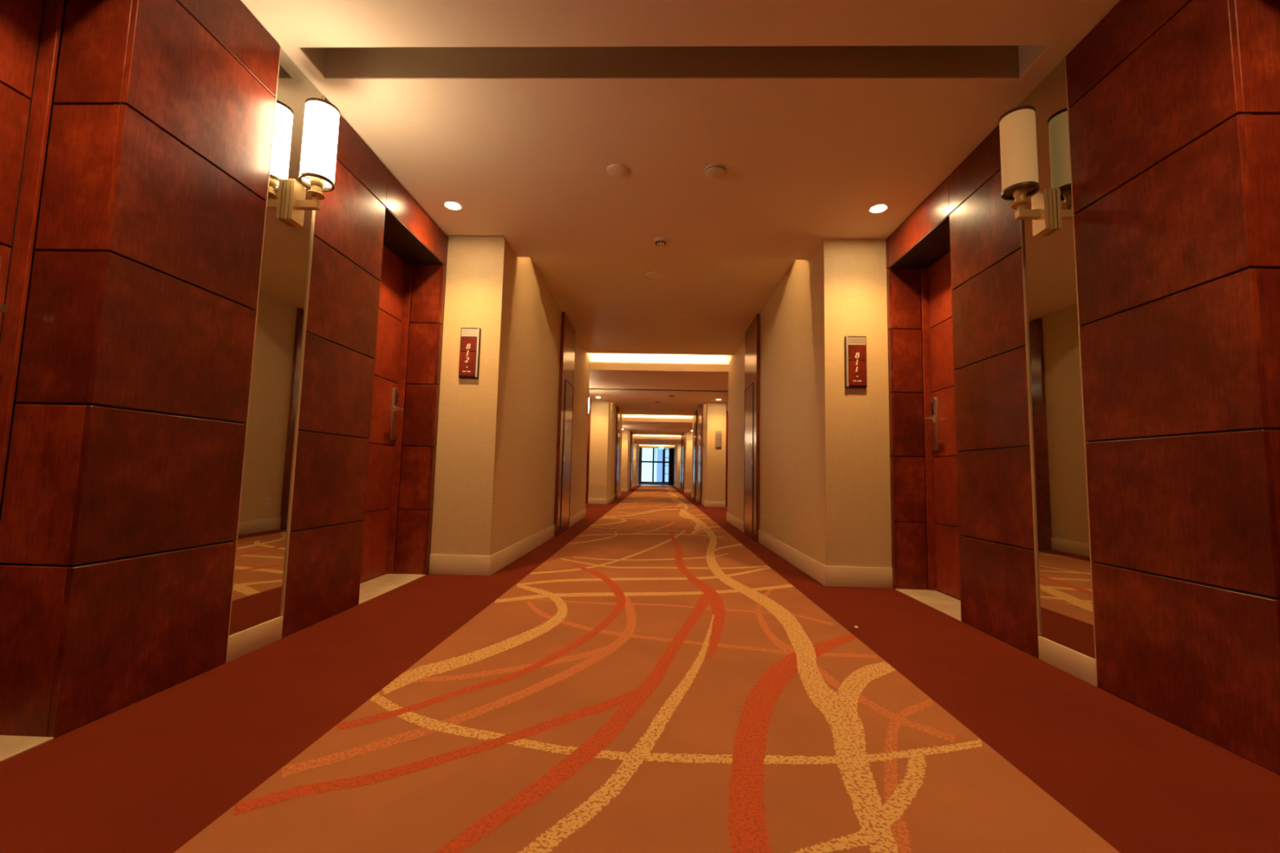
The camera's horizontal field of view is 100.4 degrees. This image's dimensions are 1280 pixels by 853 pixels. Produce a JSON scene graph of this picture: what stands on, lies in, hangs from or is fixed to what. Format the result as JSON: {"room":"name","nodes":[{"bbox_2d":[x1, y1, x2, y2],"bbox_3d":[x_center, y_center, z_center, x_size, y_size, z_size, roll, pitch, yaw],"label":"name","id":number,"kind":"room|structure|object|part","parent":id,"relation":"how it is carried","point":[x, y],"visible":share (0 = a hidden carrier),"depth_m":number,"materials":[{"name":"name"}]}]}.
{"room":"hotel corridor","nodes":[
{"label":"hotel corridor","id":0,"kind":"room"},
{"bbox_2d":[0,0,639,738],"bbox_3d":[-1.051,0.880,19.148,0.838,3.136,42.900,1,-5,2],"label":"wall","id":1,"kind":"structure","parent":0,"point":[120,507],"depth_m":1.95,"materials":[{"name":"brown wood"}]},
{"bbox_2d":[0,0,65,762],"bbox_3d":[-1.798,-0.337,1.166,0.328,2.371,0.889,1,-5,2],"label":"door","id":2,"kind":"structure","parent":1,"relation":"in","point":[30,30],"depth_m":1.62,"materials":[{"name":"brown wood"}]},
{"bbox_3d":[-1.866,-0.346,1.480,0.062,0.041,0.153,1,-5,2],"label":"handle","id":3,"kind":"part","parent":2,"relation":"part of","materials":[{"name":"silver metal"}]},
{"bbox_3d":[-1.805,0.838,1.061,0.288,0.012,0.889,1,-5,2],"label":"sill","id":4,"kind":"part","parent":2,"relation":"part of","materials":[{"name":"beige stone"}]},
{"bbox_3d":[-1.918,-0.344,1.170,0.087,2.363,0.889,1,-5,2],"label":"frame","id":5,"kind":"part","parent":2,"relation":"part of","materials":[{"name":"brown wood"}]},
{"bbox_3d":[-1.728,-0.395,1.917,0.238,2.606,0.601,1,-5,2],"label":"wood panel","id":6,"kind":"part","parent":1,"relation":"part of","materials":[{"name":"red wood"}]},
{"bbox_2d":[229,48,323,635],"bbox_3d":[-1.613,-0.404,2.373,0.025,2.502,0.309,1,-5,2],"label":"wall mirror","id":7,"kind":"object","parent":1,"relation":"attached to","point":[268,472],"visible":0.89,"depth_m":2.35,"materials":[{"name":"silver glass"}]},
{"bbox_2d":[284,97,340,226],"bbox_3d":[-1.492,-1.196,2.440,0.180,0.552,0.140,1,-5,2],"label":"wall lamp","id":8,"kind":"object","parent":7,"relation":"attached to","point":[321,124],"visible":1,"depth_m":2.40,"materials":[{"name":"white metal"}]},
{"bbox_3d":[-1.568,-1.016,2.426,0.036,0.187,0.081,1,-5,2],"label":"plate","id":9,"kind":"part","parent":8,"relation":"part of","materials":[{"name":"gold metal"}]},
{"bbox_3d":[-1.504,-1.021,2.424,0.094,0.065,0.030,1,-5,2],"label":"arm","id":10,"kind":"part","parent":8,"relation":"part of","materials":[{"name":"gold metal"}]},
{"bbox_3d":[-1.469,-1.290,2.447,0.134,0.351,0.134,1,-5,2],"label":"lamp shade","id":11,"kind":"part","parent":8,"relation":"part of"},
{"bbox_3d":[-1.700,-0.312,2.842,0.238,2.606,0.630,1,-5,2],"label":"wood panel","id":12,"kind":"part","parent":1,"relation":"part of","materials":[{"name":"red wood"}]},
{"bbox_2d":[358,244,426,604],"bbox_3d":[-1.724,-0.121,3.589,0.328,2.371,0.889,1,-5,2],"label":"door","id":13,"kind":"structure","parent":1,"relation":"in","point":[378,556],"depth_m":3.87,"materials":[{"name":"brown wood"}]},
{"bbox_3d":[-1.731,1.054,3.484,0.288,0.012,0.889,1,-5,2],"label":"sill","id":14,"kind":"part","parent":13,"relation":"part of","materials":[{"name":"beige stone"}]},
{"bbox_3d":[-1.828,-0.097,3.958,0.023,0.386,0.059,1,-5,2],"label":"lock plate","id":15,"kind":"part","parent":13,"relation":"part of","materials":[{"name":"silver metal"}]},
{"bbox_3d":[-1.844,-0.128,3.593,0.087,2.363,0.889,1,-5,2],"label":"frame","id":16,"kind":"part","parent":13,"relation":"part of","materials":[{"name":"brown wood"}]},
{"bbox_3d":[-1.792,-0.130,3.903,0.062,0.041,0.153,1,-5,2],"label":"handle","id":17,"kind":"part","parent":13,"relation":"part of","materials":[{"name":"silver metal"}]},
{"bbox_3d":[-1.662,-0.203,4.072,0.238,2.606,0.062,1,-5,2],"label":"wood panel","id":18,"kind":"part","parent":1,"relation":"part of","materials":[{"name":"red wood"}]},
{"bbox_2d":[225,483,638,662],"bbox_3d":[-0.935,2.235,17.464,0.472,0.144,39.794,1,-5,2],"label":"baseboard","id":19,"kind":"structure","parent":1,"relation":"attached to","point":[239,644],"depth_m":3.97,"materials":[{"name":"beige wood"}]},
{"bbox_2d":[458,327,480,377],"bbox_3d":[-1.314,-0.568,4.110,0.150,0.391,0.029,1,-5,2],"label":"number plate","id":20,"kind":"object","parent":1,"relation":"attached to","point":[469,348],"visible":1,"depth_m":4.10,"materials":[{"name":"red"}]},
{"bbox_2d":[554,311,575,536],"bbox_3d":[-0.977,-0.015,7.023,0.052,2.783,0.897,1,-5,2],"label":"door","id":21,"kind":"structure","parent":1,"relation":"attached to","point":[566,369],"depth_m":6.83,"materials":[{"name":"brown wood"}]},
{"bbox_3d":[-0.962,0.368,7.075,0.007,1.889,0.650,1,-5,2],"label":"door trim","id":22,"kind":"part","parent":21,"relation":"part of","materials":[{"name":"brown wood"}]},
{"bbox_3d":[-0.964,0.369,7.075,0.004,1.872,0.632,1,-5,2],"label":"cupboard door","id":23,"kind":"part","parent":21,"relation":"part of","materials":[{"name":"brown wood"}]},
{"bbox_3d":[-1.381,0.625,13.351,0.238,2.606,0.062,1,-5,2],"label":"wood panel","id":24,"kind":"part","parent":1,"relation":"part of","materials":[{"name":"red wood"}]},
{"bbox_2d":[614,406,620,499],"bbox_3d":[-0.693,0.820,16.381,0.052,2.783,0.897,1,-5,2],"label":"door","id":25,"kind":"structure","parent":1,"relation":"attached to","point":[618,411],"depth_m":16.07,"materials":[{"name":"brown wood"}]},
{"bbox_3d":[-0.678,1.203,16.432,0.007,1.889,0.650,1,-5,2],"label":"door trim","id":26,"kind":"part","parent":25,"relation":"part of","materials":[{"name":"brown"}]},
{"bbox_3d":[-0.680,1.204,16.432,0.004,1.872,0.632,1,-5,2],"label":"cupboard door","id":27,"kind":"part","parent":25,"relation":"part of","materials":[{"name":"brown wood"}]},
{"bbox_2d":[629,431,632,489],"bbox_3d":[-0.413,1.644,25.622,0.052,2.783,0.897,1,-5,2],"label":"door","id":28,"kind":"structure","parent":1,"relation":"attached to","point":[631,452],"depth_m":25.28,"materials":[{"name":"brown wood"}]},
{"bbox_3d":[-0.400,2.028,25.673,0.004,1.872,0.632,1,-5,2],"label":"cupboard door","id":29,"kind":"part","parent":28,"relation":"part of","materials":[{"name":"brown wood"}]},
{"bbox_2d":[0,484,1279,852],"bbox_3d":[0.580,2.500,18.993,4.329,0.049,42.978,1,-5,2],"label":"floor","id":30,"kind":"structure","parent":0,"point":[651,676],"depth_m":1.58,"materials":[{"name":"brown carpet"}]},
{"bbox_2d":[638,447,668,484],"bbox_3d":[1.260,2.821,40.489,4.165,3.136,0.156,1,-5,2],"label":"wall","id":31,"kind":"structure","parent":0,"point":[639,467],"depth_m":40.38,"materials":[{"name":"beige paint"}]},
{"bbox_2d":[640,447,669,483],"bbox_3d":[1.157,2.917,40.491,2.200,2.675,0.094,1,-5,2],"label":"window","id":32,"kind":"structure","parent":31,"relation":"in","point":[655,462],"depth_m":40.47,"materials":[{"name":"grey"}]},
{"bbox_2d":[668,448,674,484],"bbox_3d":[2.412,2.991,40.341,0.415,2.792,0.070,1,-5,2],"label":"curtain","id":33,"kind":"object","parent":31,"relation":"hanging from","point":[671,476],"visible":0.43,"depth_m":40.31,"materials":[{"name":"black fabric"}]},
{"bbox_2d":[240,0,1120,448],"bbox_3d":[0.641,-0.411,19.212,4.165,0.602,42.900,1,-5,2],"label":"ceiling","id":34,"kind":"structure","parent":0,"point":[817,114],"depth_m":2.81,"materials":[{"name":"paint"}]},
{"bbox_2d":[443,200,462,209],"bbox_3d":[-1.302,-1.536,3.710,0.125,0.006,0.125,1,-5,2],"label":"recessed light","id":35,"kind":"object","parent":34,"relation":"in","point":[451,205],"visible":1,"depth_m":3.70,"materials":[{"name":"white glass"}]},
{"bbox_2d":[644,271,665,279],"bbox_3d":[0.155,-1.530,5.428,0.211,0.014,0.211,1,-5,2],"label":"ceiling speaker","id":36,"kind":"object","parent":34,"relation":"attached to","point":[651,275],"visible":1,"depth_m":5.41,"materials":[{"name":"beige plastic"}]},
{"bbox_2d":[653,236,667,246],"bbox_3d":[0.163,-1.443,4.174,0.112,0.041,0.112,1,-5,2],"label":"smoke detector","id":37,"kind":"object","parent":34,"relation":"attached to","point":[659,241],"visible":1,"depth_m":4.14,"materials":[{"name":"beige plastic"}]},
{"bbox_2d":[704,164,726,178],"bbox_3d":[0.454,-1.530,3.210,0.133,0.023,0.133,1,-5,2],"label":"ceiling sensor","id":38,"kind":"object","parent":34,"relation":"attached to","point":[713,171],"visible":1,"depth_m":3.18,"materials":[{"name":"beige plastic"}]},
{"bbox_2d":[868,204,888,213],"bbox_3d":[1.617,-1.478,3.616,0.125,0.006,0.125,1,-5,2],"label":"recessed light","id":39,"kind":"object","parent":34,"relation":"in","point":[877,208],"visible":1,"depth_m":3.61,"materials":[{"name":"white glass"}]},
{"bbox_2d":[674,0,1279,775],"bbox_3d":[2.267,0.946,19.041,0.850,3.136,42.900,1,-5,2],"label":"wall","id":40,"kind":"structure","parent":0,"point":[1173,106],"depth_m":1.99,"materials":[{"name":"brown wood"}]},
{"bbox_2d":[680,433,682,490],"bbox_3d":[2.030,1.754,26.224,0.052,2.783,0.858,1,-5,2],"label":"door","id":41,"kind":"structure","parent":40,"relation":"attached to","point":[681,464],"depth_m":25.89,"materials":[{"name":"brown wood"}]},
{"bbox_2d":[681,432,684,492],"bbox_3d":[1.969,1.575,24.224,0.052,2.783,0.897,1,-5,2],"label":"door","id":42,"kind":"structure","parent":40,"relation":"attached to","point":[683,439],"depth_m":23.88,"materials":[{"name":"brown wood"}]},
{"bbox_3d":[1.944,1.958,24.277,0.004,1.872,0.632,1,-5,2],"label":"cupboard door","id":43,"kind":"part","parent":42,"relation":"part of","materials":[{"name":"brown wood"}]},
{"bbox_2d":[693,410,697,500],"bbox_3d":[1.750,0.929,16.983,0.052,2.783,0.858,1,-5,2],"label":"door","id":44,"kind":"structure","parent":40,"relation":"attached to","point":[695,446],"depth_m":16.67,"materials":[{"name":"brown wood"}]},
{"bbox_3d":[1.724,1.312,17.035,0.004,1.872,0.593,1,-5,2],"label":"cupboard door","id":45,"kind":"part","parent":44,"relation":"part of","materials":[{"name":"brown wood"}]},
{"bbox_3d":[1.723,1.312,17.035,0.007,1.889,0.612,1,-5,2],"label":"door trim","id":46,"kind":"part","parent":44,"relation":"part of","materials":[{"name":"brown"}]},
{"bbox_2d":[697,404,702,504],"bbox_3d":[1.687,0.744,14.905,0.052,2.783,0.897,1,-5,2],"label":"door","id":47,"kind":"structure","parent":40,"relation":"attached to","point":[700,406],"depth_m":14.62,"materials":[{"name":"brown wood"}]},
{"bbox_3d":[1.660,1.126,14.958,0.007,1.889,0.650,1,-5,2],"label":"door trim","id":48,"kind":"part","parent":47,"relation":"part of","materials":[{"name":"brown wood"}]},
{"bbox_3d":[1.661,1.127,14.958,0.004,1.872,0.632,1,-5,2],"label":"cupboard door","id":49,"kind":"part","parent":47,"relation":"part of","materials":[{"name":"brown wood"}]},
{"bbox_2d":[715,431,721,447],"bbox_3d":[1.949,0.321,13.264,0.147,0.405,0.026,1,-5,2],"label":"number plate","id":50,"kind":"object","parent":40,"relation":"attached to","point":[717,433],"visible":1,"depth_m":13.25,"materials":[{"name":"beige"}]},
{"bbox_3d":[1.955,0.352,13.256,0.122,0.321,0.016,1,-5,2],"label":"plate","id":51,"kind":"part","parent":50,"relation":"part of","materials":[{"name":"silver metal"}]},
{"bbox_3d":[2.243,0.696,13.212,0.230,2.606,0.046,1,-5,2],"label":"wood panel","id":52,"kind":"part","parent":40,"relation":"part of","materials":[{"name":"red wood"}]},
{"bbox_2d":[743,314,759,542],"bbox_3d":[1.444,0.031,6.918,0.052,2.783,0.874,1,-5,2],"label":"door","id":53,"kind":"structure","parent":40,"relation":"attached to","point":[752,363],"depth_m":6.74,"materials":[{"name":"brown wood"}]},
{"bbox_3d":[1.417,0.414,6.971,0.007,1.889,0.627,1,-5,2],"label":"door trim","id":54,"kind":"part","parent":53,"relation":"part of","materials":[{"name":"brown"}]},
{"bbox_3d":[1.419,0.414,6.971,0.004,1.872,0.608,1,-5,2],"label":"cupboard door","id":55,"kind":"part","parent":53,"relation":"part of","materials":[{"name":"brown wood"}]},
{"bbox_2d":[844,336,866,387],"bbox_3d":[1.613,-0.483,3.982,0.155,0.388,0.029,1,-5,2],"label":"number plate","id":56,"kind":"object","parent":40,"relation":"attached to","point":[855,352],"visible":1,"depth_m":3.97,"materials":[{"name":"red"}]},
{"bbox_2d":[673,484,1097,687],"bbox_3d":[1.993,2.294,17.370,0.491,0.144,39.794,1,-5,2],"label":"baseboard","id":57,"kind":"structure","parent":40,"relation":"attached to","point":[1083,667],"depth_m":3.84,"materials":[{"name":"beige wood"}]},
{"bbox_3d":[1.961,-0.132,3.932,0.230,2.606,0.046,1,-5,2],"label":"wood panel","id":58,"kind":"part","parent":40,"relation":"part of","materials":[{"name":"red wood"}]},
{"bbox_2d":[895,251,961,621],"bbox_3d":[1.990,-0.045,3.485,0.320,2.371,0.827,1,-5,2],"label":"door","id":59,"kind":"structure","parent":40,"relation":"in","point":[940,427],"depth_m":3.75,"materials":[{"name":"brown wood"}]},
{"bbox_3d":[1.943,1.129,3.382,0.280,0.012,0.827,1,-5,2],"label":"sill","id":60,"kind":"part","parent":59,"relation":"part of","materials":[{"name":"beige stone"}]},
{"bbox_3d":[2.073,-0.054,3.764,0.062,0.041,0.153,1,-5,2],"label":"handle","id":61,"kind":"part","parent":59,"relation":"part of","materials":[{"name":"silver metal"}]},
{"bbox_3d":[2.106,-0.047,3.482,0.087,2.363,0.827,1,-5,2],"label":"frame","id":62,"kind":"part","parent":59,"relation":"part of","materials":[{"name":"brown wood"}]},
{"bbox_3d":[2.111,-0.019,3.816,0.023,0.386,0.059,1,-5,2],"label":"lock plate","id":63,"kind":"part","parent":59,"relation":"part of","materials":[{"name":"silver metal"}]},
{"bbox_3d":[1.927,-0.235,2.783,0.230,2.606,0.608,1,-5,2],"label":"wood panel","id":64,"kind":"part","parent":40,"relation":"part of","materials":[{"name":"red wood"}]},
{"bbox_2d":[1017,57,1094,657],"bbox_3d":[1.817,-0.329,2.330,0.025,2.502,0.311,1,-5,2],"label":"wall mirror","id":65,"kind":"object","parent":40,"relation":"attached to","point":[1060,483],"visible":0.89,"depth_m":2.31,"materials":[{"name":"silver glass"}]},
{"bbox_2d":[998,105,1053,236],"bbox_3d":[1.733,-1.141,2.407,0.180,0.552,0.140,1,-5,2],"label":"wall lamp","id":66,"kind":"object","parent":65,"relation":"attached to","point":[1017,126],"visible":1,"depth_m":2.37,"materials":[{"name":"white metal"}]},
{"bbox_3d":[1.715,-1.235,2.416,0.134,0.351,0.134,1,-5,2],"label":"lamp shade","id":67,"kind":"part","parent":66,"relation":"part of","materials":[{"name":"beige fabric"}]},
{"bbox_3d":[1.738,-0.965,2.392,0.094,0.065,0.030,1,-5,2],"label":"arm","id":68,"kind":"part","parent":66,"relation":"part of","materials":[{"name":"gold metal"}]},
{"bbox_3d":[1.801,-0.958,2.389,0.036,0.187,0.081,1,-5,2],"label":"plate","id":69,"kind":"part","parent":66,"relation":"part of","materials":[{"name":"gold metal"}]},
{"bbox_3d":[1.898,-0.318,1.853,0.230,2.606,0.628,1,-5,2],"label":"wood panel","id":70,"kind":"part","parent":40,"relation":"part of","materials":[{"name":"red wood"}]}
]}

